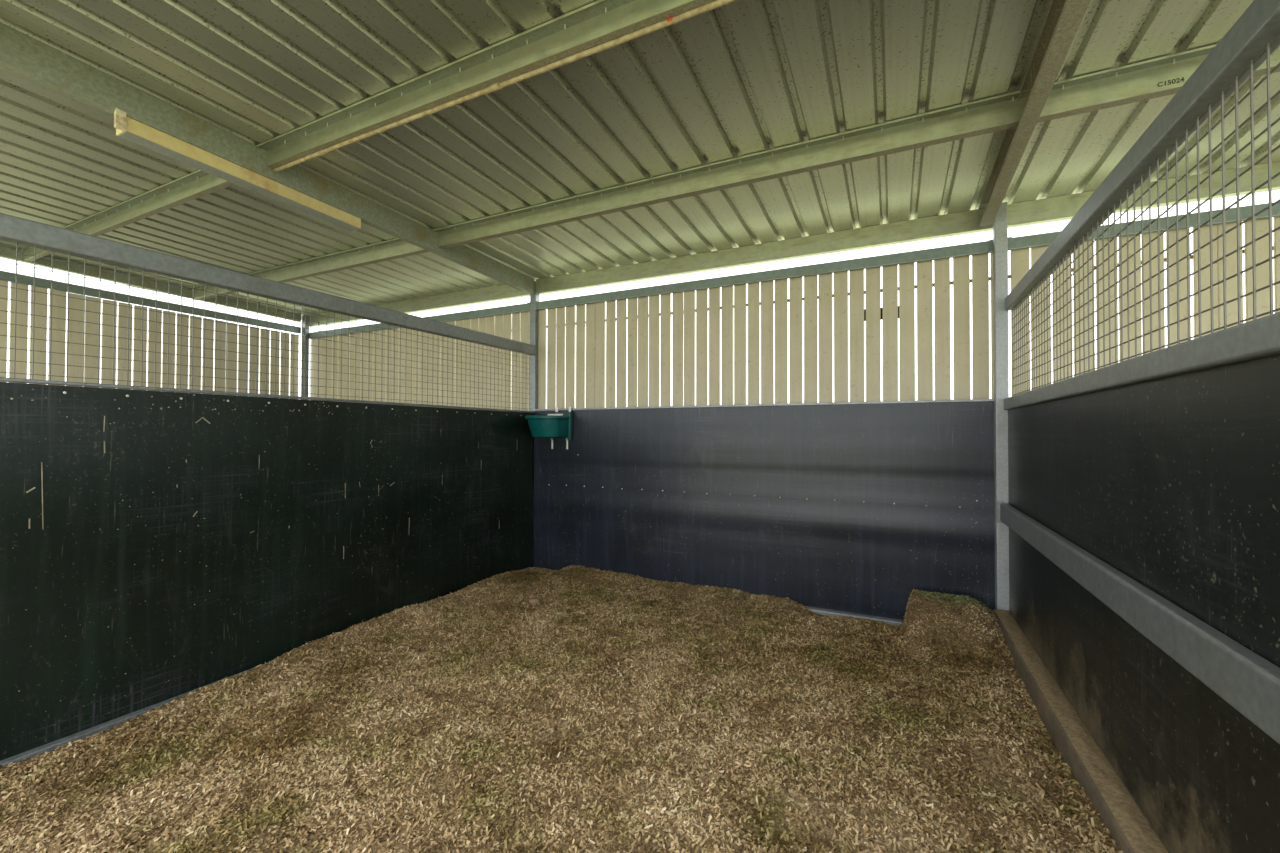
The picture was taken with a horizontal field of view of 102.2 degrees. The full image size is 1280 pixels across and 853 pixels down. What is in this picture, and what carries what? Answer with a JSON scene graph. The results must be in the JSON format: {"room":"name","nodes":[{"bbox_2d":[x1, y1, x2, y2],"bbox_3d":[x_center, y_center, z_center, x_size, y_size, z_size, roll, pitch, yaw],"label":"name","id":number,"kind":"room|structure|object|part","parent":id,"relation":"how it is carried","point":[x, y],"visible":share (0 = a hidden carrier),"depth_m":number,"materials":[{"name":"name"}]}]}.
{"room":"farm building","nodes":[
{"label":"farm building","id":0,"kind":"room"},
{"bbox_2d":[0,0,1279,318],"bbox_3d":[-0.228,-1.562,2.277,11.800,0.167,4.550,0,-1,26],"label":"ceiling","id":1,"kind":"structure","parent":0,"point":[738,78],"depth_m":2.57,"materials":[{"name":"metal"}]},
{"bbox_2d":[533,401,994,619],"bbox_3d":[0.648,0.625,4.190,3.734,1.565,0.032,0,-1,26],"label":"wall","id":2,"kind":"structure","parent":0,"point":[864,464],"depth_m":3.96,"materials":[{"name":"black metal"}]},
{"bbox_2d":[525,407,574,448],"bbox_3d":[-0.854,0.013,4.781,0.390,0.397,0.369,0,-1,26],"label":"bin","id":3,"kind":"object","parent":2,"relation":"attached to","point":[556,425],"visible":1,"depth_m":4.70,"materials":[{"name":"green plastic"}]},
{"bbox_2d":[528,419,568,436],"bbox_3d":[-0.869,0.018,4.761,0.345,0.163,0.270,0,-1,26],"label":"tub","id":4,"kind":"object","parent":3,"relation":"in","point":[538,427],"depth_m":4.67,"materials":[{"name":"green plastic"}]},
{"bbox_3d":[-0.802,-0.003,4.886,0.390,0.268,0.014,0,-1,26],"label":"plate","id":5,"kind":"part","parent":3,"relation":"part of","materials":[{"name":"teal plastic"}]},
{"bbox_2d":[532,567,902,625],"bbox_3d":[0.638,1.374,4.174,3.730,0.037,0.085,0,-1,26],"label":"trim","id":6,"kind":"structure","parent":2,"relation":"attached to","point":[897,622],"depth_m":3.71,"materials":[{"name":"metal"}]},
{"bbox_2d":[533,399,993,410],"bbox_3d":[0.651,-0.166,4.212,3.730,0.018,0.046,0,-1,26],"label":"trim","id":7,"kind":"structure","parent":2,"relation":"on","point":[957,400],"depth_m":3.95,"materials":[{"name":"metal"}]},
{"bbox_3d":[-0.192,1.406,2.328,11.500,0.090,4.550,0,-1,26],"label":"floor","id":8,"kind":"structure","parent":0,"visible":0},
{"bbox_2d":[0,270,300,398],"bbox_3d":[-5.215,0.009,4.901,0.066,2.686,3.824,0,-1,26],"label":"slatted wall","id":9,"kind":"structure","parent":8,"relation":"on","point":[22,283],"depth_m":5.18,"materials":[{"name":"beige paint"}]},
{"bbox_3d":[-5.203,-1.276,4.912,0.045,0.116,3.820,0,-1,26],"label":"rail","id":10,"kind":"part","parent":9,"relation":"part of","materials":[{"name":"grey metal"}]},
{"bbox_2d":[0,213,534,767],"bbox_3d":[-2.043,0.270,2.980,0.100,2.188,4.578,0,-1,26],"label":"wall","id":11,"kind":"structure","parent":8,"relation":"on","point":[447,462],"depth_m":2.63,"materials":[{"name":"black metal"}]},
{"bbox_3d":[-1.989,1.342,3.041,0.065,0.046,4.250,0,-1,26],"label":"rail","id":12,"kind":"part","parent":11,"relation":"part of","materials":[{"name":"metal"}]},
{"bbox_2d":[10,389,523,711],"bbox_3d":[-1.931,0.573,3.162,0.002,1.449,3.896,0,-1,26],"label":"straw flecks","id":13,"kind":"object","parent":11,"relation":"attached to","point":[32,389],"visible":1,"depth_m":2.60,"materials":[{"name":"beige plant"}]},
{"bbox_3d":[-2.000,-0.774,3.116,0.065,0.096,4.322,0,-1,26],"label":"rail","id":14,"kind":"part","parent":11,"relation":"part of","materials":[{"name":"metal"}]},
{"bbox_2d":[301,315,308,399],"bbox_3d":[-4.295,-0.008,6.606,0.140,2.830,0.075,0,-1,26],"label":"steel post","id":15,"kind":"object","parent":8,"relation":"on","point":[304,372],"visible":0.25,"depth_m":6.59,"materials":[{"name":"grey metal"}]},
{"bbox_2d":[0,245,300,321],"bbox_3d":[-5.207,-1.470,4.916,0.056,0.209,3.820,0,-1,26],"label":"beam","id":16,"kind":"structure","parent":15,"relation":"attached to","point":[57,265],"depth_m":5.16,"materials":[{"name":"metal"}]},
{"bbox_2d":[309,302,529,411],"bbox_3d":[-2.654,0.077,5.879,3.626,2.588,0.095,0,-1,26],"label":"slatted wall","id":17,"kind":"structure","parent":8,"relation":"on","point":[507,322],"depth_m":5.73,"materials":[{"name":"beige metal"}]},
{"bbox_3d":[-2.679,-1.177,5.890,3.580,0.073,0.045,0,-1,26],"label":"rail","id":18,"kind":"part","parent":17,"relation":"part of","materials":[{"name":"grey metal"}]},
{"bbox_2d":[529,281,539,410],"bbox_3d":[-1.043,-0.015,5.085,0.130,2.820,0.090,0,-1,26],"label":"steel post","id":19,"kind":"object","parent":8,"relation":"on","point":[534,314],"visible":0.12,"depth_m":5.06,"materials":[{"name":"grey metal"}]},
{"bbox_2d":[0,22,533,294],"bbox_3d":[-2.017,-1.465,3.106,0.062,0.282,4.370,0,-1,26],"label":"rafter","id":20,"kind":"object","parent":19,"relation":"attached to","point":[22,54],"visible":0.97,"depth_m":2.62,"materials":[{"name":"metal"}]},
{"bbox_2d":[14,170,233,261],"bbox_3d":[-3.762,-1.500,3.705,3.596,0.088,0.098,0,-1,26],"label":"purlin","id":21,"kind":"object","parent":20,"relation":"attached to","point":[194,185],"visible":0.59,"depth_m":3.51,"materials":[{"name":"metal"}]},
{"bbox_2d":[114,108,360,230],"bbox_3d":[-2.146,-1.371,2.890,0.105,0.120,1.200,0,-1,26],"label":"light fixture","id":22,"kind":"object","parent":20,"relation":"attached to","point":[127,128],"visible":1,"depth_m":2.73,"materials":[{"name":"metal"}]},
{"bbox_2d":[186,238,428,300],"bbox_3d":[-3.229,-1.436,4.795,3.596,0.112,0.110,0,-1,26],"label":"purlin","id":23,"kind":"object","parent":20,"relation":"attached to","point":[391,249],"visible":0.62,"depth_m":4.54,"materials":[{"name":"metal"}]},
{"bbox_2d":[309,284,529,326],"bbox_3d":[-2.672,-1.368,5.906,3.580,0.140,0.052,0,-1,26],"label":"beam","id":24,"kind":"structure","parent":19,"relation":"attached to","point":[499,292],"depth_m":5.63,"materials":[{"name":"metal"}]},
{"bbox_2d":[536,208,992,294],"bbox_3d":[0.674,-1.381,4.269,3.750,0.140,0.052,0,-1,26],"label":"beam","id":25,"kind":"structure","parent":19,"relation":"attached to","point":[965,222],"depth_m":4.03,"materials":[{"name":"metal"}]},
{"bbox_2d":[0,565,1122,852],"bbox_3d":[-0.377,1.206,2.093,3.687,0.306,4.661,0,-1,26],"label":"wood shavings","id":26,"kind":"object","parent":8,"relation":"on","point":[594,715],"visible":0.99,"depth_m":2.07},
{"bbox_2d":[529,598,539,602],"bbox_3d":[-0.795,1.308,3.895,0.079,0.026,0.084,0,-1,-25],"label":"clod","id":27,"kind":"object","parent":26,"relation":"on","point":[532,600],"visible":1,"depth_m":3.87,"materials":[{"name":"brown soil"}]},
{"bbox_2d":[910,591,994,617],"bbox_3d":[1.992,1.133,3.289,0.500,0.108,0.392,0,-1,26],"label":"hay wisps","id":28,"kind":"object","parent":26,"relation":"on","point":[940,595],"visible":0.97,"depth_m":3.27,"materials":[{"name":"plant"}]},
{"bbox_2d":[535,239,992,408],"bbox_3d":[0.672,0.064,4.253,3.810,2.588,0.095,0,-1,26],"label":"slatted wall","id":29,"kind":"structure","parent":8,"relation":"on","point":[649,308],"depth_m":4.05,"materials":[{"name":"beige paint"}]},
{"bbox_3d":[0.667,-1.190,4.254,3.750,0.073,0.045,0,-1,26],"label":"rail","id":30,"kind":"part","parent":29,"relation":"part of","materials":[{"name":"grey metal"}]},
{"bbox_2d":[864,306,898,320],"bbox_3d":[1.773,-0.829,3.792,0.290,0.088,0.019,0,-1,26],"label":"block","id":31,"kind":"object","parent":29,"relation":"attached to","point":[898,306],"visible":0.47,"depth_m":3.81,"materials":[{"name":"black"}]},
{"bbox_2d":[993,202,1008,610],"bbox_3d":[2.335,-0.030,3.336,0.131,2.820,0.093,0,-1,26],"label":"steel post","id":32,"kind":"object","parent":8,"relation":"on","point":[1000,223],"visible":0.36,"depth_m":3.31,"materials":[{"name":"grey metal"}]},
{"bbox_2d":[980,0,1090,225],"bbox_3d":[1.314,-1.478,1.439,0.066,0.276,4.300,0,-1,26],"label":"rafter","id":33,"kind":"object","parent":32,"relation":"attached to","point":[1060,27],"visible":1,"depth_m":2.16,"materials":[{"name":"metal"}]},
{"bbox_2d":[256,0,715,168],"bbox_3d":[-0.422,-1.513,2.072,3.726,0.088,0.098,0,-1,26],"label":"purlin","id":34,"kind":"object","parent":33,"relation":"attached to","point":[599,22],"visible":1,"depth_m":2.19,"materials":[{"name":"metal"}]},
{"bbox_2d":[273,0,736,172],"bbox_3d":[-0.430,-1.456,2.123,3.652,0.026,0.027,0,-1,26],"label":"conduit","id":35,"kind":"object","parent":34,"relation":"attached to","point":[670,21],"visible":1,"depth_m":2.14,"materials":[{"name":"brown"}]},
{"bbox_2d":[432,89,1031,248],"bbox_3d":[0.111,-1.449,3.161,3.726,0.112,0.110,0,-1,26],"label":"purlin","id":36,"kind":"object","parent":33,"relation":"attached to","point":[1000,112],"visible":0.98,"depth_m":2.87,"materials":[{"name":"metal"}]},
{"bbox_2d":[1024,5,1063,104],"bbox_3d":[1.397,-1.476,1.643,0.019,0.159,1.449,0,-1,26],"label":"cobweb","id":37,"kind":"object","parent":33,"relation":"attached to","point":[1063,5],"visible":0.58,"depth_m":2.17,"materials":[{"name":"beige"}]},
{"bbox_2d":[1037,43,1279,122],"bbox_3d":[3.573,-1.463,1.469,3.961,0.112,0.110,0,-1,26],"label":"purlin","id":38,"kind":"object","parent":33,"relation":"attached to","point":[1162,76],"visible":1,"depth_m":2.20,"materials":[{"name":"metal"}]},
{"bbox_2d":[1007,161,1279,227],"bbox_3d":[4.157,-1.395,2.566,3.875,0.140,0.052,0,-1,26],"label":"beam","id":39,"kind":"structure","parent":32,"relation":"attached to","point":[1060,208],"depth_m":3.07,"materials":[{"name":"metal"}]},
{"bbox_2d":[990,202,1279,398],"bbox_3d":[4.120,0.051,2.567,3.953,2.588,0.095,0,-1,26],"label":"slatted wall","id":40,"kind":"structure","parent":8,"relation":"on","point":[1019,247],"depth_m":3.11,"materials":[{"name":"beige paint"}]},
{"bbox_3d":[4.151,-1.204,2.551,3.875,0.073,0.045,0,-1,26],"label":"rail","id":41,"kind":"part","parent":40,"relation":"part of","materials":[{"name":"grey metal"}]},
{"bbox_2d":[992,0,1279,852],"bbox_3d":[1.408,0.246,1.412,0.143,2.192,4.280,0,-1,26],"label":"wall","id":42,"kind":"structure","parent":8,"relation":"on","point":[1141,515],"depth_m":1.36,"materials":[{"name":"metal"}]},
{"bbox_3d":[2.303,0.546,3.296,0.038,0.137,0.009,0,-1,26],"label":"plate","id":43,"kind":"part","parent":42,"relation":"part of","materials":[{"name":"metal"}]},
{"bbox_3d":[1.379,1.241,1.385,0.108,0.202,4.233,0,-1,26],"label":"rail","id":44,"kind":"part","parent":42,"relation":"part of","materials":[{"name":"metal"}]},
{"bbox_2d":[995,610,1167,852],"bbox_3d":[1.553,1.139,1.756,0.080,0.013,3.350,0,-1,26],"label":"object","id":45,"kind":"object","parent":42,"relation":"on","point":[1143,839],"visible":1,"depth_m":1.79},
{"bbox_3d":[1.392,0.519,1.390,0.047,0.117,4.233,0,-1,26],"label":"rail","id":46,"kind":"part","parent":42,"relation":"part of","materials":[{"name":"metal"}]},
{"bbox_3d":[1.428,-0.169,1.382,0.077,0.073,4.233,0,-1,26],"label":"rail","id":47,"kind":"part","parent":42,"relation":"part of","materials":[{"name":"metal"}]},
{"bbox_3d":[1.437,-0.809,1.391,0.065,0.082,4.240,0,-1,26],"label":"rail","id":48,"kind":"part","parent":42,"relation":"part of","materials":[{"name":"metal"}]}
]}

